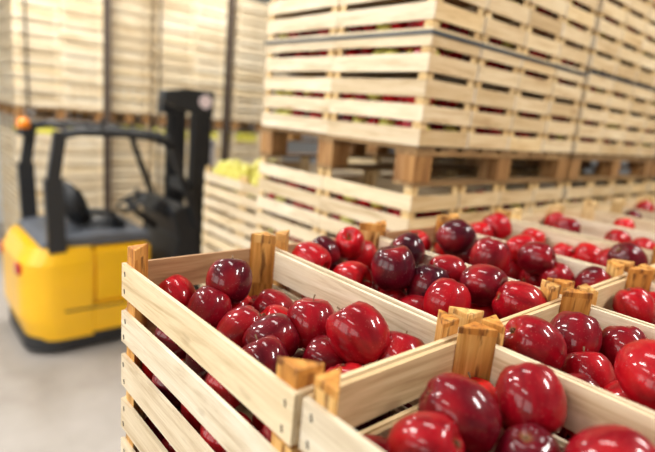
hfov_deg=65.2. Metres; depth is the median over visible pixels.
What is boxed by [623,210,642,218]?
apple
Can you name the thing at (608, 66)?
wooden crate
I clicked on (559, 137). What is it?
apple
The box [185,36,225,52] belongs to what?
wooden crate
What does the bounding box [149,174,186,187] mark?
wooden crate
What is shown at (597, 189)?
wooden crate
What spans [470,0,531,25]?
wooden crate
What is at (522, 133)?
apple
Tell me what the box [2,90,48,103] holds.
wooden crate
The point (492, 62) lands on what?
apple
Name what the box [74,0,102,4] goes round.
wooden crate
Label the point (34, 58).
wooden crate
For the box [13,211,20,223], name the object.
wooden crate
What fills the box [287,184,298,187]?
apple
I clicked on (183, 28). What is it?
wooden crate
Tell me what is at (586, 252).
apple
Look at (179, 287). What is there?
apple
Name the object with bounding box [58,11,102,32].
wooden crate
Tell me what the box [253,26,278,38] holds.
wooden crate
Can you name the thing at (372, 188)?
wooden crate
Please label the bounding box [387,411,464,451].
apple
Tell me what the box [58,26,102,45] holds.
wooden crate
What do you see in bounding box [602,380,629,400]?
apple
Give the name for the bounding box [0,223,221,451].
floor
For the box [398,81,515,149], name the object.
wooden crate
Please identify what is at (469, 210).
apple
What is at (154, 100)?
wooden crate
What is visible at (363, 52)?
apple
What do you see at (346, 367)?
apple
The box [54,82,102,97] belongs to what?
wooden crate
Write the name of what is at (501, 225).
apple
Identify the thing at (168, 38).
wooden crate
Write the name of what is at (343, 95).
apple
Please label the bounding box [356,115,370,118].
apple
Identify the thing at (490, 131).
apple
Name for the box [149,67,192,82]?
wooden crate
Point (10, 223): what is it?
wooden crate
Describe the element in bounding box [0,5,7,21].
wooden crate
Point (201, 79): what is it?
wooden crate
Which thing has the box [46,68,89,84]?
wooden crate
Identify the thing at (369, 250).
apple
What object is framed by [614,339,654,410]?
apple
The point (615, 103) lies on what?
wooden crate
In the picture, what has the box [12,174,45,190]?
wooden crate
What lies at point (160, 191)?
wooden crate
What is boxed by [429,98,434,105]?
apple
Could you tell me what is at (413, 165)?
wooden pallet
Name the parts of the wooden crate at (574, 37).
panel, corner post, panel, panel, corner post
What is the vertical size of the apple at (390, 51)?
0.073 m
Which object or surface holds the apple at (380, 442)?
on the heap at (568, 439)
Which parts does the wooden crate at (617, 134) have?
panel, corner post, panel, corner post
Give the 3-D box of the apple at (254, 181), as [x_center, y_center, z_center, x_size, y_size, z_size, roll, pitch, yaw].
[-0.447,-0.265,3.242,0.076,0.083,0.076,2,13,-13]
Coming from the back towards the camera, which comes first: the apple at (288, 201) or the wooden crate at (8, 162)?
the wooden crate at (8, 162)
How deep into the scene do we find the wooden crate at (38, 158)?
6.31 m
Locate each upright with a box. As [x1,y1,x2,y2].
[23,0,29,119]
[103,0,110,209]
[156,0,161,193]
[220,0,234,228]
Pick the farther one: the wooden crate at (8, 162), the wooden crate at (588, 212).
the wooden crate at (8, 162)
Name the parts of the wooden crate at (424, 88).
corner post, panel, corner post, panel, corner post, panel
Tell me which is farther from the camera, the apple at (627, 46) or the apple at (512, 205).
the apple at (627, 46)
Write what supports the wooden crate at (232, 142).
on the wooden crate at (232, 150)
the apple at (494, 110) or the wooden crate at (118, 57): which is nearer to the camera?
the apple at (494, 110)
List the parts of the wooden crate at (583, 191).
corner post, panel, panel, corner post, panel, corner post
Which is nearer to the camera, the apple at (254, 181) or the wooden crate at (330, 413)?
the wooden crate at (330, 413)
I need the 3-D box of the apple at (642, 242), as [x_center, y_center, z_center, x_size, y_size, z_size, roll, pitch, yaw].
[0.943,0.070,1.535,0.084,0.074,0.076,-3,15,-34]
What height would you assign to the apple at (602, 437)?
0.081 m
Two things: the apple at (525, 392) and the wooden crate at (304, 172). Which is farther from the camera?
the wooden crate at (304, 172)
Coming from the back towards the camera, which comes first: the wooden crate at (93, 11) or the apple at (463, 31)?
the wooden crate at (93, 11)
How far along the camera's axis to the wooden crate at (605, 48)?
2.58 m
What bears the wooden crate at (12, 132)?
on the wooden crate at (41, 146)
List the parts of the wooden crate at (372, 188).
corner post, panel, panel, corner post, corner post, panel, panel, corner post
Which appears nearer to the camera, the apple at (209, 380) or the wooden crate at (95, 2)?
the apple at (209, 380)
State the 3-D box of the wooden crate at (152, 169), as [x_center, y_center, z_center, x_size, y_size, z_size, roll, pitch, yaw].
[-2.361,-0.839,7.611,0.494,0.157,0.394,-6,16,-41]
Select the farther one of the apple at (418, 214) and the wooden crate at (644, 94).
the wooden crate at (644, 94)
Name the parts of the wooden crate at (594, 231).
corner post, panel, corner post, panel, panel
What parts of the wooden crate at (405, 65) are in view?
corner post, panel, panel, corner post, panel, panel, corner post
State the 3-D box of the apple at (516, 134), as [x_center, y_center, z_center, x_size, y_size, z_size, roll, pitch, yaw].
[0.832,-0.408,2.328,0.081,0.075,0.072,3,13,-9]
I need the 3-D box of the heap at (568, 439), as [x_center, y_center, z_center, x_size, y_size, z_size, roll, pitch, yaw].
[1.341,0.511,1.849,3.741,1.015,0.993,-6,16,-41]
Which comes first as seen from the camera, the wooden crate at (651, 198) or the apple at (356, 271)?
the apple at (356, 271)
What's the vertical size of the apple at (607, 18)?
0.073 m
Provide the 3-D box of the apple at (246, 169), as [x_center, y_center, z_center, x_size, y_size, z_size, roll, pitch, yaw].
[-0.532,-0.364,3.367,0.072,0.084,0.083,1,13,-19]
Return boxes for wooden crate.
[0,0,4,7]
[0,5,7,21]
[0,20,11,35]
[0,35,47,53]
[0,49,44,67]
[0,77,40,91]
[0,89,40,101]
[0,112,41,131]
[0,131,4,144]
[0,143,5,156]
[0,154,5,168]
[0,166,6,180]
[1,63,49,80]
[1,77,45,92]
[1,177,6,191]
[1,188,12,203]
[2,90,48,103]
[2,200,12,214]
[2,211,12,226]
[3,221,8,233]
[4,0,58,10]
[4,114,45,134]
[4,133,11,148]
[4,145,11,160]
[5,2,59,25]
[5,17,59,39]
[5,158,11,172]
[6,33,59,53]
[6,48,59,66]
[6,170,41,185]
[6,182,42,196]
[7,63,60,80]
[7,194,43,209]
[7,205,40,220]
[8,77,60,94]
[8,91,60,107]
[8,217,14,227]
[10,116,59,139]
[10,136,50,152]
[11,149,48,164]
[11,162,62,177]
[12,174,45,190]
[12,186,43,203]
[13,199,44,215]
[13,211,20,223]
[46,67,87,71]
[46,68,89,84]
[46,94,89,103]
[53,54,102,71]
[53,95,102,110]
[54,40,102,58]
[54,68,102,84]
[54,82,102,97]
[58,0,102,18]
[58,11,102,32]
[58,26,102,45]
[62,165,103,177]
[62,177,102,189]
[63,153,102,165]
[65,140,102,153]
[66,122,102,141]
[72,178,89,183]
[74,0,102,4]
[81,189,103,200]
[87,201,103,208]
[88,97,135,106]
[91,65,133,77]
[95,186,134,191]
[97,23,151,41]
[97,36,150,53]
[97,50,150,65]
[97,63,150,77]
[97,74,150,89]
[97,86,149,101]
[98,139,149,152]
[99,98,149,113]
[101,0,151,16]
[102,11,150,29]
[102,151,148,163]
[102,162,148,174]
[102,175,144,185]
[102,184,146,196]
[103,123,149,141]
[103,195,141,207]
[103,206,142,217]
[121,232,459,451]
[121,390,167,451]
[126,217,143,227]
[128,0,151,3]
[139,72,172,81]
[148,141,187,154]
[148,152,187,165]
[148,163,187,176]
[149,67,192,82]
[149,79,192,90]
[149,91,157,102]
[149,103,188,116]
[149,124,188,143]
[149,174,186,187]
[150,4,194,22]
[150,17,194,34]
[150,29,193,46]
[150,42,193,58]
[150,55,193,70]
[151,0,195,10]
[152,185,163,195]
[182,72,223,85]
[182,83,223,97]
[184,48,224,63]
[185,0,226,17]
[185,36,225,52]
[185,60,224,74]
[186,144,220,155]
[186,155,220,165]
[187,23,226,40]
[187,109,222,119]
[190,11,226,28]
[200,0,227,5]
[202,205,246,250]
[202,241,219,252]
[203,166,250,218]
[213,98,222,108]
[215,129,220,145]
[220,144,258,155]
[220,155,257,164]
[221,129,258,146]
[222,98,261,111]
[222,109,260,121]
[223,66,262,79]
[223,77,262,90]
[223,88,261,101]
[224,43,264,58]
[224,55,263,69]
[225,32,265,47]
[226,9,266,25]
[226,20,265,36]
[227,0,267,14]
[239,220,256,248]
[240,177,312,227]
[248,129,260,146]
[249,101,276,112]
[250,81,274,92]
[250,91,286,101]
[252,156,282,160]
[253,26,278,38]
[254,15,280,26]
[254,70,288,80]
[255,4,283,18]
[255,207,327,242]
[256,155,366,227]
[258,48,277,59]
[262,71,372,133]
[265,5,375,78]
[268,0,353,18]
[272,222,561,410]
[299,321,654,451]
[318,169,458,251]
[318,229,336,237]
[327,71,474,147]
[332,0,485,80]
[339,0,487,10]
[345,158,394,174]
[376,169,499,221]
[376,215,626,310]
[388,150,459,174]
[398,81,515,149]
[430,169,533,215]
[436,10,526,88]
[440,160,477,173]
[449,210,654,274]
[454,89,549,151]
[454,169,562,214]
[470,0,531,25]
[481,25,560,95]
[481,288,654,446]
[507,204,654,253]
[509,169,590,210]
[511,161,524,173]
[513,161,532,173]
[514,0,567,36]
[517,169,612,205]
[521,38,588,100]
[538,49,616,106]
[541,96,578,152]
[544,0,598,47]
[555,201,654,233]
[565,111,645,155]
[571,102,606,153]
[576,0,626,57]
[577,266,654,327]
[578,169,647,202]
[580,169,654,196]
[586,58,636,110]
[589,107,626,154]
[591,198,654,221]
[594,65,654,114]
[595,179,631,204]
[606,7,647,64]
[608,0,629,6]
[610,74,654,116]
[620,196,654,211]
[625,18,654,71]
[626,0,651,17]
[633,114,654,155]
[638,263,654,282]
[647,195,654,204]
[648,0,654,25]
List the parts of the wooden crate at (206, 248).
panel, panel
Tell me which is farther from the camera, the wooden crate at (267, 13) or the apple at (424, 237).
the wooden crate at (267, 13)
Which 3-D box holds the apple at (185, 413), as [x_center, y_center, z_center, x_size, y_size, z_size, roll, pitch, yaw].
[-0.192,0.288,0.807,0.076,0.078,0.078,3,13,-11]
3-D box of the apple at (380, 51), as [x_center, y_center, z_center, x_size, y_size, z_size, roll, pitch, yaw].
[0.207,-0.653,2.005,0.081,0.082,0.070,1,13,-19]
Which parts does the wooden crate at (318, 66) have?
corner post, panel, panel, corner post, panel, panel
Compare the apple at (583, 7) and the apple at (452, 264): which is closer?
the apple at (452, 264)
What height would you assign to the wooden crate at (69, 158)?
0.157 m
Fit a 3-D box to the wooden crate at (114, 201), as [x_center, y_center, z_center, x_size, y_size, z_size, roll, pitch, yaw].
[-2.984,-0.384,7.493,0.593,0.157,0.394,-6,16,-41]
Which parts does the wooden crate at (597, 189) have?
corner post, corner post, panel, panel, corner post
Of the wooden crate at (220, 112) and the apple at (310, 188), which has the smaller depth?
the apple at (310, 188)
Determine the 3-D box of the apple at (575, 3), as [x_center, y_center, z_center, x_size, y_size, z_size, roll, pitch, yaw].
[1.157,-1.047,2.433,0.071,0.074,0.070,4,12,-5]
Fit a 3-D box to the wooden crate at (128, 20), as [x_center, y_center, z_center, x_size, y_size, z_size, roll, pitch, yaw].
[-2.768,-2.805,6.972,0.593,0.157,0.394,-6,16,-41]
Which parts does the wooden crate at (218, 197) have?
corner post, panel, corner post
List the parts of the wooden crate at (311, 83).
corner post, panel, corner post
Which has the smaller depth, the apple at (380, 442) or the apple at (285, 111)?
the apple at (380, 442)
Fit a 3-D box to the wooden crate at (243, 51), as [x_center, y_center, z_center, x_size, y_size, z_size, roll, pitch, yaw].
[-1.293,-2.723,7.988,0.494,0.157,0.394,-6,16,-41]
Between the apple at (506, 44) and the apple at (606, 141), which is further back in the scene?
the apple at (606, 141)
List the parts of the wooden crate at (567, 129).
panel, corner post, corner post, panel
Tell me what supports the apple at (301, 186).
in the wooden crate at (304, 172)
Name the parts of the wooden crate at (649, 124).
panel, corner post, panel, corner post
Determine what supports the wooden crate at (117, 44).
on the wooden crate at (118, 57)
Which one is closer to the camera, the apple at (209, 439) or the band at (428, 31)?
the apple at (209, 439)
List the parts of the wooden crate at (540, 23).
panel, corner post, panel, panel, corner post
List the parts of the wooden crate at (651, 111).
panel, panel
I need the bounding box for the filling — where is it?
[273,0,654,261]
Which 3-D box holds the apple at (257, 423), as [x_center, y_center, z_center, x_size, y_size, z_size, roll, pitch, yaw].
[-0.079,0.294,0.809,0.074,0.088,0.080,14,15,35]
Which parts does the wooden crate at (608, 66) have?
panel, panel, corner post, panel, corner post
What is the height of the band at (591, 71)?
0.013 m
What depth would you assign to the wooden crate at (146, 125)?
7.17 m
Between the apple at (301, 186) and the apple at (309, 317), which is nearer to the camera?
the apple at (309, 317)
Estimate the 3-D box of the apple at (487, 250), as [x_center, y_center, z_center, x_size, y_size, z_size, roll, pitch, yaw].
[0.368,0.071,1.162,0.088,0.093,0.084,13,15,31]
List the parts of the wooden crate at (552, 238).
corner post, corner post, panel, panel, corner post, corner post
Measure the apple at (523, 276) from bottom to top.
0.073 m
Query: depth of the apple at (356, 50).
2.08 m
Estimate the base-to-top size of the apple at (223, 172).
0.082 m
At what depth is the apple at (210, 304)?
0.84 m
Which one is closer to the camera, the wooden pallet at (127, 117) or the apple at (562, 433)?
the apple at (562, 433)
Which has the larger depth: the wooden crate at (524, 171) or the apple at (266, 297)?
the wooden crate at (524, 171)
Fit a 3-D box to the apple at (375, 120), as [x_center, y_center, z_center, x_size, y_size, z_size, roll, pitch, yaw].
[0.191,-0.397,2.046,0.082,0.079,0.073,12,14,30]
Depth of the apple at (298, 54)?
2.34 m
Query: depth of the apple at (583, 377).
0.69 m
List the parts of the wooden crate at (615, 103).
panel, panel, corner post, panel, corner post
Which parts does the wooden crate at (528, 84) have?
panel, corner post, panel, panel, corner post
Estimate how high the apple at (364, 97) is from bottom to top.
0.078 m
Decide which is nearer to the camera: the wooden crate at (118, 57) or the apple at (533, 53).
the apple at (533, 53)
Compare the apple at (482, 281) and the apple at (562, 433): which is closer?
the apple at (562, 433)
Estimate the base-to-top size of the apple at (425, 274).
0.092 m
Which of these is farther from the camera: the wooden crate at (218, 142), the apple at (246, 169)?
the wooden crate at (218, 142)
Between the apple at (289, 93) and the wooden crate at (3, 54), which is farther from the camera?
the wooden crate at (3, 54)
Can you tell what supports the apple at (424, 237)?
in the wooden crate at (615, 269)
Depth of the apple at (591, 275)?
1.11 m
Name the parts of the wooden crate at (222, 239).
corner post, panel, corner post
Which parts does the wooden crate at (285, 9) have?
panel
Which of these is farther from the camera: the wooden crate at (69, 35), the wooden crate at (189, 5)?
the wooden crate at (189, 5)
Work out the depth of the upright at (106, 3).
6.64 m
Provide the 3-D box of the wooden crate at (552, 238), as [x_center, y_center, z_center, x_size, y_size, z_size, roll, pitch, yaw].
[0.602,0.138,1.421,0.299,0.266,0.499,-6,16,-41]
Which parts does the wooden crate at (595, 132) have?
panel, corner post, corner post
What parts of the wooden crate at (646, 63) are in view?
corner post, panel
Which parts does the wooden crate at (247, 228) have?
corner post, panel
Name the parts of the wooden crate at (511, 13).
panel, panel, corner post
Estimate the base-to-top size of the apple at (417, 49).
0.074 m
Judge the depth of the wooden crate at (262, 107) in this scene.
8.25 m
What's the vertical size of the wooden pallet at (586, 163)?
0.144 m
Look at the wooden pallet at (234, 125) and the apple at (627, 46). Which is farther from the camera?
the wooden pallet at (234, 125)
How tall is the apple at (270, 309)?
0.075 m
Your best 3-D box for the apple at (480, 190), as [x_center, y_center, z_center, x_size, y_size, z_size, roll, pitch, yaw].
[0.681,-0.122,2.280,0.076,0.085,0.070,1,13,-17]
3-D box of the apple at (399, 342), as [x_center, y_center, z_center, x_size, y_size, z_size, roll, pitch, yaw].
[0.102,0.192,0.718,0.081,0.092,0.079,0,13,-21]
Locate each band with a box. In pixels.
[264,29,586,75]
[585,70,654,90]
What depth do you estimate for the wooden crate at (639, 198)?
2.45 m
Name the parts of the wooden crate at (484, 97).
panel, corner post, panel, panel, corner post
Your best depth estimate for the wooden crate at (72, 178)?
7.29 m
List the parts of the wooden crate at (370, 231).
corner post, panel, panel, corner post, corner post, panel, panel, corner post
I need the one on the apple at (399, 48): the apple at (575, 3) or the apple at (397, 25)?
the apple at (397, 25)
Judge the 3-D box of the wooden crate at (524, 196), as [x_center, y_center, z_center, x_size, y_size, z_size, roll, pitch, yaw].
[0.705,-0.120,2.550,0.300,0.267,0.499,-6,16,-41]
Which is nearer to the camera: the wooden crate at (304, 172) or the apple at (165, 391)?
the apple at (165, 391)
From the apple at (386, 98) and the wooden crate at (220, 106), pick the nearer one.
the apple at (386, 98)
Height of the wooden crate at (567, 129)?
0.267 m
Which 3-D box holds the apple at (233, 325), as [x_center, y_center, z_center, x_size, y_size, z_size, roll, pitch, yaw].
[-0.136,0.165,0.814,0.082,0.081,0.073,1,13,-19]
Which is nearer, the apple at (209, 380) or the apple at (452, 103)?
the apple at (209, 380)
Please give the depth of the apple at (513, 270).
1.24 m
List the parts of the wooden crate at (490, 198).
panel, panel, corner post, panel, panel, corner post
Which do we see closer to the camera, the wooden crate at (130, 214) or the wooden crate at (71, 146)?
the wooden crate at (71, 146)
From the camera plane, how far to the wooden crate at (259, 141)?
8.32 m
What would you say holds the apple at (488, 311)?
in the wooden crate at (370, 231)
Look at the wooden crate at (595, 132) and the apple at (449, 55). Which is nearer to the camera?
the apple at (449, 55)
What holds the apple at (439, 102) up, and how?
on the apple
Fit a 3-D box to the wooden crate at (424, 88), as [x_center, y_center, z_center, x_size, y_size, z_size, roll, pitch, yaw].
[0.284,-0.475,2.063,0.300,0.267,0.499,-6,16,-41]
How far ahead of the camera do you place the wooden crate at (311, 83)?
2.31 m
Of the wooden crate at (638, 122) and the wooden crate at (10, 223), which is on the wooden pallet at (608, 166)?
the wooden crate at (638, 122)
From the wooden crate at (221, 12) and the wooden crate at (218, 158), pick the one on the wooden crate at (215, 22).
the wooden crate at (221, 12)
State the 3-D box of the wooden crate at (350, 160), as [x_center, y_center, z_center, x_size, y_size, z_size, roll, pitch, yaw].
[0.250,-0.379,3.533,0.300,0.267,0.499,-6,16,-41]
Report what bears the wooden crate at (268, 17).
on the wooden crate at (266, 36)
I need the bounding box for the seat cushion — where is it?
[73,214,125,228]
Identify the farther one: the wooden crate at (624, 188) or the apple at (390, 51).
the wooden crate at (624, 188)
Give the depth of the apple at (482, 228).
1.51 m
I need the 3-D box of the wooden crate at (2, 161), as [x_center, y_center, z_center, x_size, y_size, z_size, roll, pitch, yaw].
[-4.201,-0.890,7.067,0.494,0.157,0.394,-6,16,-41]
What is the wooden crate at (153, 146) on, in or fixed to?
on the wooden crate at (152, 158)
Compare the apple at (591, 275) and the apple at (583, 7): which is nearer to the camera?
the apple at (591, 275)
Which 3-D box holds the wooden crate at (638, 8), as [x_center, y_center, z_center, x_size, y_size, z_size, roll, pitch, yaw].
[1.536,-1.339,2.923,0.300,0.266,0.498,-6,16,-41]
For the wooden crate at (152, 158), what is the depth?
7.43 m
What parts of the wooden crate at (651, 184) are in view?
corner post, panel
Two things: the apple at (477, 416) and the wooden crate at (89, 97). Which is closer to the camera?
the apple at (477, 416)
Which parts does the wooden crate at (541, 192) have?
panel, panel, corner post, panel, panel, corner post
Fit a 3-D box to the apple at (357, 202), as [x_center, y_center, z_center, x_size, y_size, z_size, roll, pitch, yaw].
[0.115,-0.083,2.191,0.071,0.080,0.076,2,13,-17]
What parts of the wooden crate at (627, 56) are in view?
panel, corner post, panel, panel, corner post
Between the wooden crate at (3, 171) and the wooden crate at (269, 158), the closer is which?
the wooden crate at (3, 171)
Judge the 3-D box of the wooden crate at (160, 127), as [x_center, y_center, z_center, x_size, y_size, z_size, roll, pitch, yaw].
[-2.320,-1.347,7.506,0.494,0.249,0.394,-6,16,-41]
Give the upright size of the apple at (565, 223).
0.076 m
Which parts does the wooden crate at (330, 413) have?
corner post, panel, panel, corner post, panel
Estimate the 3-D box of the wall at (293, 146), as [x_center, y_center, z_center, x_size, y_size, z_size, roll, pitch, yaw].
[-4.051,-2.362,8.739,13.000,4.514,0.100,-6,16,-41]
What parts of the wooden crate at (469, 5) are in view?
panel, panel, panel, panel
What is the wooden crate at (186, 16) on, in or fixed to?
on the wooden crate at (183, 28)
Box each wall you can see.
[0,0,341,222]
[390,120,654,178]
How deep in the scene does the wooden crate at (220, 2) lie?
7.38 m
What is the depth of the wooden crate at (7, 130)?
6.62 m
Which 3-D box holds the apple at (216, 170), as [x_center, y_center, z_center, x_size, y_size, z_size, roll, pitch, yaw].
[-0.771,-0.384,3.604,0.076,0.080,0.078,13,15,33]
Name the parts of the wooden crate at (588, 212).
corner post, panel, corner post, panel, panel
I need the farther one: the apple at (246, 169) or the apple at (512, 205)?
the apple at (246, 169)
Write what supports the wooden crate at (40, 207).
on the wooden crate at (16, 217)
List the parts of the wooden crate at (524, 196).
panel, corner post, panel, corner post, panel, corner post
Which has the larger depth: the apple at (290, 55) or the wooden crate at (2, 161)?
the wooden crate at (2, 161)
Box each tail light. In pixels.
[0,240,2,253]
[14,261,20,275]
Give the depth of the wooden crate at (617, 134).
2.91 m
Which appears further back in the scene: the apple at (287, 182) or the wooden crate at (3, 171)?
the wooden crate at (3, 171)
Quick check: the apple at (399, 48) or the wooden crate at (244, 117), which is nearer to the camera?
the apple at (399, 48)
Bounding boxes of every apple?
[141,359,183,380]
[144,416,164,441]
[151,361,185,407]
[154,327,185,358]
[158,274,195,306]
[161,438,175,451]
[181,403,200,434]
[185,353,207,380]
[187,286,231,328]
[200,410,252,451]
[204,373,241,407]
[206,255,251,304]
[212,166,220,173]
[216,305,261,348]
[217,161,225,168]
[219,167,226,176]
[225,161,234,171]
[226,170,232,177]
[231,164,240,173]
[232,295,253,308]
[233,171,241,179]
[241,164,251,175]
[242,313,300,357]
[242,334,288,374]
[249,171,255,179]
[251,165,258,171]
[251,178,257,186]
[251,289,292,312]
[252,413,263,429]
[254,159,260,165]
[260,304,287,316]
[263,423,271,443]
[267,192,277,199]
[268,176,278,180]
[274,108,282,113]
[275,90,285,94]
[275,196,285,202]
[277,52,288,57]
[279,33,288,38]
[281,109,292,114]
[284,180,296,184]
[285,90,294,95]
[285,198,294,204]
[287,52,296,57]
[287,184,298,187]
[287,294,334,348]
[288,32,299,37]
[291,241,331,269]
[291,350,303,358]
[292,109,305,115]
[293,201,306,209]
[294,53,307,56]
[294,91,305,95]
[297,31,309,36]
[297,51,309,54]
[297,183,307,189]
[302,112,310,116]
[302,335,345,372]
[306,205,314,211]
[308,30,317,35]
[308,51,320,56]
[308,186,315,191]
[310,112,322,118]
[310,235,340,265]
[313,92,324,97]
[318,28,329,34]
[318,50,327,53]
[325,301,389,365]
[325,362,363,373]
[329,260,341,271]
[331,213,340,220]
[333,261,372,287]
[334,196,346,201]
[335,226,364,259]
[340,114,354,121]
[340,216,355,225]
[341,93,353,98]
[343,195,357,201]
[344,51,358,55]
[345,240,376,270]
[347,200,359,204]
[348,48,361,52]
[349,26,365,32]
[352,411,390,431]
[353,116,368,122]
[354,93,370,100]
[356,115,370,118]
[358,50,372,54]
[358,199,371,205]
[361,47,376,51]
[362,24,377,30]
[362,434,387,451]
[367,94,381,99]
[367,117,380,124]
[371,202,386,208]
[371,242,414,290]
[372,49,385,54]
[372,277,380,291]
[374,330,424,362]
[376,23,391,30]
[378,118,395,125]
[379,288,406,299]
[382,95,399,102]
[385,49,401,53]
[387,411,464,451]
[388,46,403,50]
[389,21,406,29]
[389,232,424,266]
[394,119,403,126]
[397,96,408,103]
[399,295,423,310]
[402,46,416,49]
[402,120,412,127]
[405,96,415,103]
[407,20,419,28]
[407,263,448,296]
[410,230,431,251]
[413,46,421,52]
[415,212,425,216]
[417,20,424,27]
[418,372,501,451]
[423,277,470,316]
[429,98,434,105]
[429,254,466,281]
[431,123,444,130]
[431,211,442,216]
[433,241,445,254]
[434,99,449,105]
[435,218,476,254]
[438,48,445,56]
[439,21,448,29]
[442,53,457,74]
[443,124,457,131]
[446,51,464,57]
[447,101,459,106]
[448,24,459,32]
[454,238,477,264]
[459,27,470,35]
[459,264,508,306]
[467,208,476,212]
[467,372,494,397]
[469,237,510,272]
[470,222,493,237]
[470,303,494,317]
[475,189,485,206]
[475,206,485,211]
[476,127,486,133]
[478,105,486,111]
[482,212,511,239]
[485,61,491,67]
[485,128,500,134]
[487,107,504,114]
[489,60,499,65]
[490,38,502,45]
[491,281,547,318]
[494,362,567,434]
[494,423,561,451]
[497,65,508,71]
[500,41,512,47]
[502,315,566,369]
[505,260,521,280]
[506,234,535,261]
[510,203,520,208]
[514,131,519,136]
[517,241,556,274]
[518,131,526,136]
[518,270,540,286]
[521,228,545,242]
[525,112,537,118]
[529,50,541,57]
[535,7,545,13]
[535,202,543,206]
[539,53,546,58]
[539,262,574,284]
[542,10,553,15]
[544,212,564,226]
[550,311,602,353]
[552,242,574,257]
[553,134,563,139]
[553,217,580,233]
[555,116,567,121]
[555,427,566,438]
[558,79,565,84]
[560,346,615,388]
[564,60,571,65]
[564,80,572,86]
[564,424,654,451]
[565,428,575,438]
[568,373,599,387]
[572,242,600,262]
[573,0,579,7]
[574,266,611,288]
[579,3,588,11]
[580,137,586,141]
[592,248,610,266]
[599,326,647,367]
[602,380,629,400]
[603,15,612,22]
[603,139,609,143]
[604,229,631,242]
[607,242,648,266]
[612,287,654,323]
[613,217,634,228]
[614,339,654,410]
[623,44,632,48]
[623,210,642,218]
[630,237,654,249]
[634,200,654,211]
[646,35,652,41]
[648,291,654,324]
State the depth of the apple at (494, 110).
2.16 m
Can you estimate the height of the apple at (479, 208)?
0.082 m
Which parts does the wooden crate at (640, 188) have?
panel, panel, corner post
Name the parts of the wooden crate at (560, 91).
panel, panel, corner post, panel, corner post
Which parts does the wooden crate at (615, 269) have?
corner post, panel, corner post, panel, panel, corner post, panel, corner post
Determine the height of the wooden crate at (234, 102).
0.157 m
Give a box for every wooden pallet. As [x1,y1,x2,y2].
[0,102,103,121]
[80,110,149,123]
[136,114,222,128]
[211,119,261,130]
[259,125,569,186]
[288,134,395,154]
[432,152,653,180]
[525,156,654,177]
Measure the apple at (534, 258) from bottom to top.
0.079 m
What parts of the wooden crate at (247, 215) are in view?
corner post, panel, panel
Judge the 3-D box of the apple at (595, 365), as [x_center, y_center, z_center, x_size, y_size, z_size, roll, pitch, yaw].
[0.379,0.220,0.745,0.075,0.084,0.077,13,15,31]
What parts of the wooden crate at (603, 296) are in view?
corner post, panel, panel, corner post, panel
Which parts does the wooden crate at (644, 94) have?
panel, panel, corner post, panel, corner post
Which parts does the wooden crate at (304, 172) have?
corner post, panel, panel, corner post, corner post, panel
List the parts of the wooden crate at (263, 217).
corner post, panel, corner post, corner post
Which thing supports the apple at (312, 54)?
in the wooden crate at (318, 66)
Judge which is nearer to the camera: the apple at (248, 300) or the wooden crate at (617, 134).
the apple at (248, 300)
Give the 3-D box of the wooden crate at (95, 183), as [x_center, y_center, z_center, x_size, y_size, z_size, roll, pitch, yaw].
[-3.318,-0.597,6.844,0.494,0.157,0.394,-6,16,-41]
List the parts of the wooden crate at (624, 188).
corner post, panel, corner post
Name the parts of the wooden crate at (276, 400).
corner post, panel, panel, corner post, corner post, panel, panel, corner post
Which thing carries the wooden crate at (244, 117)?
on the wooden pallet at (234, 125)
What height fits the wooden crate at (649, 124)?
0.267 m
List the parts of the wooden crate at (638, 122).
corner post, panel, corner post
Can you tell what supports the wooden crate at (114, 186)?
on the wooden crate
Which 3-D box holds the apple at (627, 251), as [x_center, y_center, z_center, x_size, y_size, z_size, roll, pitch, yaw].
[0.755,0.087,1.290,0.091,0.093,0.088,2,13,-15]
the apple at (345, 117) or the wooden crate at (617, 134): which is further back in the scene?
the wooden crate at (617, 134)
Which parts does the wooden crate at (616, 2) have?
panel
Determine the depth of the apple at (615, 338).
0.79 m
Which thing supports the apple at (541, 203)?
in the wooden crate at (541, 192)
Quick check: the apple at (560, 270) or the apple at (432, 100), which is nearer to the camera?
the apple at (560, 270)
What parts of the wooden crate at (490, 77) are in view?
panel, corner post, panel, panel, corner post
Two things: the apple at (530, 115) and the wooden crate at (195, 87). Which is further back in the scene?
the wooden crate at (195, 87)
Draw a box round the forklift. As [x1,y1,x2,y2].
[0,89,214,351]
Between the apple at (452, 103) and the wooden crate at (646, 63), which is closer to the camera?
the apple at (452, 103)
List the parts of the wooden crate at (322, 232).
corner post, panel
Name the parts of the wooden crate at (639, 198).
panel, corner post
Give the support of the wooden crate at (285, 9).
on the wooden crate at (318, 66)
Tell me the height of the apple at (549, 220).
0.080 m
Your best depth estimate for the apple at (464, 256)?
1.31 m
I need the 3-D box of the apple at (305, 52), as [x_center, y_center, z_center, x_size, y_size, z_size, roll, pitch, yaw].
[-0.109,-0.821,2.359,0.070,0.079,0.076,2,13,-16]
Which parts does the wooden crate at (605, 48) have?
panel, corner post, panel, panel, corner post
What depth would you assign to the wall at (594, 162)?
8.54 m
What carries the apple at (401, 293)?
in the wooden crate at (370, 231)
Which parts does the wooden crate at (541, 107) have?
panel, corner post, panel, panel, corner post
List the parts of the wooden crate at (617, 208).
panel, corner post, panel, panel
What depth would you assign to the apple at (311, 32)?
2.25 m
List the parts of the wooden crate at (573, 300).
corner post, panel, panel, corner post, panel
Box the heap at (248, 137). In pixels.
[14,120,274,197]
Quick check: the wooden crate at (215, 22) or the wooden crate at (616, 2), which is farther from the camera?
the wooden crate at (215, 22)

